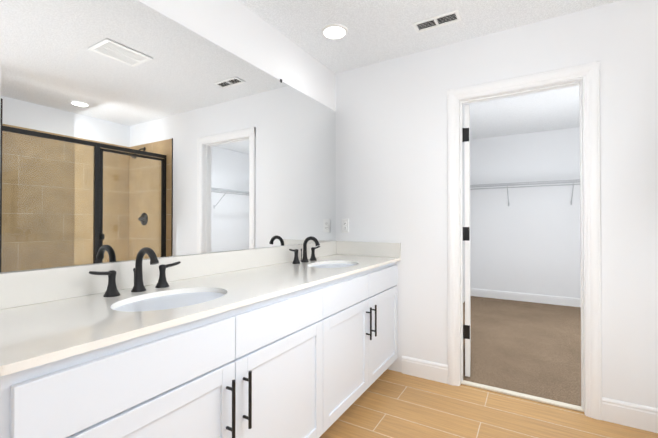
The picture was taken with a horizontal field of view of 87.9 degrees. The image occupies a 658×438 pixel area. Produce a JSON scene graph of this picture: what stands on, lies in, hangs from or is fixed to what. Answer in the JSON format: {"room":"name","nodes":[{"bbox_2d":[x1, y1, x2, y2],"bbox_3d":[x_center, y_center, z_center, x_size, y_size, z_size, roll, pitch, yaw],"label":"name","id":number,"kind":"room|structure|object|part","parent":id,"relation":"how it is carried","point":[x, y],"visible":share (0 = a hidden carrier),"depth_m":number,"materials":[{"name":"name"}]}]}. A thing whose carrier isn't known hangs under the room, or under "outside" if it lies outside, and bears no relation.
{"room":"bathroom","nodes":[
{"label":"bathroom","id":0,"kind":"room"},
{"bbox_2d":[0,0,335,272],"bbox_3d":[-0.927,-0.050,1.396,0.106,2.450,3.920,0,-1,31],"label":"mirror","id":1,"kind":"object","parent":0,"point":[129,129],"depth_m":1.54,"materials":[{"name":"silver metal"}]},
{"bbox_2d":[238,0,620,139],"bbox_3d":[1.289,-1.320,1.907,3.400,0.100,7.050,0,-1,31],"label":"ceiling","id":2,"kind":"structure","parent":0,"point":[381,30],"depth_m":2.31,"materials":[{"name":"white paint"}]},
{"bbox_2d":[321,24,347,39],"bbox_3d":[0.038,-1.262,2.308,0.184,0.010,0.184,0,-1,31],"label":"ceiling light","id":3,"kind":"object","parent":2,"relation":"attached to","point":[334,32],"depth_m":2.30,"materials":[{"name":"white plastic"}]},
{"bbox_2d":[412,9,461,32],"bbox_3d":[0.689,-1.262,2.189,0.285,0.010,0.125,0,-1,31],"label":"ceiling vent","id":4,"kind":"object","parent":2,"relation":"in","point":[447,18],"visible":1,"depth_m":2.18,"materials":[{"name":"white plastic"}]},
{"bbox_2d":[462,142,464,292],"bbox_3d":[1.391,-0.027,4.117,0.100,2.450,3.130,0,-1,31],"label":"wall","id":5,"kind":"structure","parent":0,"point":[463,219],"depth_m":4.99,"materials":[{"name":"white paint"}]},
{"bbox_2d":[319,369,657,437],"bbox_3d":[0.470,1.193,0.514,3.400,0.050,3.855,0,-1,31],"label":"floor","id":6,"kind":"structure","parent":0,"point":[387,403],"depth_m":2.03,"materials":[{"name":"brown tile"}]},
{"bbox_2d":[0,260,399,437],"bbox_3d":[-0.277,0.746,1.797,0.600,0.866,2.307,0,-1,31],"label":"bathroom vanity","id":7,"kind":"object","parent":6,"relation":"on","point":[295,341],"depth_m":1.17,"materials":[{"name":"white paint"}]},
{"bbox_2d":[0,252,399,367],"bbox_3d":[-0.291,0.303,1.794,0.582,0.020,2.332,0,-1,31],"label":"countertop","id":8,"kind":"structure","parent":7,"relation":"on","point":[43,328],"depth_m":1.06,"materials":[{"name":"white stone"}]},
{"bbox_2d":[84,247,183,295],"bbox_3d":[-0.726,0.200,1.349,0.154,0.178,0.362,0,-1,31],"label":"faucet","id":9,"kind":"object","parent":8,"relation":"on","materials":[{"name":"black metal"}]},
{"bbox_2d":[104,284,235,315],"bbox_3d":[-0.566,0.377,1.252,0.360,0.162,0.470,0,-1,31],"label":"sink","id":10,"kind":"object","parent":8,"relation":"in","point":[175,297],"depth_m":1.28,"materials":[{"name":"white ceramic"}]},
{"bbox_2d":[288,236,323,263],"bbox_3d":[-0.129,0.208,2.350,0.154,0.178,0.362,0,-1,31],"label":"faucet","id":11,"kind":"object","parent":8,"relation":"on","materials":[{"name":"black metal"}]},
{"bbox_2d":[304,260,359,267],"bbox_3d":[0.031,0.385,2.253,0.360,0.162,0.470,0,-1,31],"label":"sink","id":12,"kind":"object","parent":8,"relation":"in","point":[327,263],"depth_m":2.38,"materials":[{"name":"white ceramic"}]},
{"bbox_2d":[461,380,583,411],"bbox_3d":[1.261,1.175,2.284,0.711,0.016,0.045,0,-1,31],"label":"threshold","id":13,"kind":"object","parent":6,"relation":"on","point":[530,397],"depth_m":2.26,"materials":[{"name":"beige"}]},
{"bbox_2d":[335,0,657,408],"bbox_3d":[1.460,-0.043,2.184,3.200,2.450,0.120,0,-1,31],"label":"wall","id":14,"kind":"structure","parent":0,"point":[391,150],"depth_m":2.32,"materials":[{"name":"white paint"}]},
{"bbox_2d":[0,241,400,309],"bbox_3d":[-0.291,0.236,1.795,0.582,0.114,2.332,0,-1,31],"label":"backsplash","id":15,"kind":"structure","parent":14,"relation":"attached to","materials":[{"name":"stone"}]},
{"bbox_2d":[341,219,348,232],"bbox_3d":[0.136,0.058,2.897,0.070,0.115,0.009,0,-1,31],"label":"electrical outlet plate","id":16,"kind":"object","parent":14,"relation":"attached to","point":[344,225],"visible":1,"depth_m":2.89,"materials":[{"name":"white plastic"}]},
{"bbox_2d":[402,356,447,383],"bbox_3d":[0.710,1.120,2.544,0.342,0.130,0.014,0,-1,31],"label":"baseboard","id":17,"kind":"structure","parent":14,"relation":"attached to","point":[438,372],"depth_m":2.53,"materials":[{"name":"white paint"}]},
{"bbox_2d":[462,105,470,376],"bbox_3d":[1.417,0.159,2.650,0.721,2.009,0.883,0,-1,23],"label":"door leaf","id":18,"kind":"structure","parent":14,"relation":"in","point":[467,243],"depth_m":2.53,"materials":[{"name":"white paint"}]},
{"bbox_3d":[1.281,0.103,2.328,0.716,1.562,0.086,0,-1,31],"label":"door jamb hinges","id":19,"kind":"part","parent":18,"relation":"part of","materials":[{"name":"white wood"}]},
{"bbox_3d":[1.020,0.105,2.528,0.038,1.560,0.002,0,-1,23],"label":"door hinge leaves","id":20,"kind":"part","parent":18,"relation":"part of","materials":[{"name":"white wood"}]},
{"bbox_2d":[447,61,601,419],"bbox_3d":[1.265,0.126,2.299,0.873,2.115,0.158,0,-1,31],"label":"door frame","id":21,"kind":"structure","parent":14,"relation":"attached to","point":[589,73],"depth_m":2.10,"materials":[{"name":"white paint"}]},
{"bbox_2d":[602,397,657,432],"bbox_3d":[1.804,1.115,1.892,0.461,0.130,0.014,0,-1,31],"label":"baseboard","id":22,"kind":"structure","parent":14,"relation":"attached to","point":[637,416],"depth_m":1.94,"materials":[{"name":"white paint"}]},
{"bbox_2d":[463,296,580,405],"bbox_3d":[2.534,1.205,3.388,2.800,0.050,3.195,0,-1,31],"label":"floor carpet","id":23,"kind":"object","parent":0,"point":[530,348],"visible":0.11,"depth_m":3.11,"materials":[{"name":"brown carpet"}]},
{"bbox_2d":[470,127,580,297],"bbox_3d":[3.326,-0.022,4.727,2.800,2.450,0.100,0,-1,31],"label":"wall","id":24,"kind":"structure","parent":0,"point":[527,240],"depth_m":4.94,"materials":[{"name":"white paint"}]},
{"bbox_2d":[470,179,579,205],"bbox_3d":[3.221,-0.351,4.554,2.601,0.314,0.309,0,-1,31],"label":"closet shelf","id":25,"kind":"object","parent":24,"relation":"attached to","point":[531,183],"visible":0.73,"depth_m":4.73,"materials":[{"name":"white metal"}]},
{"bbox_2d":[471,288,580,306],"bbox_3d":[3.301,1.138,4.666,2.550,0.130,0.014,0,-1,31],"label":"baseboard","id":26,"kind":"structure","parent":24,"relation":"attached to","point":[549,299],"depth_m":4.92,"materials":[{"name":"white paint"}]}
]}

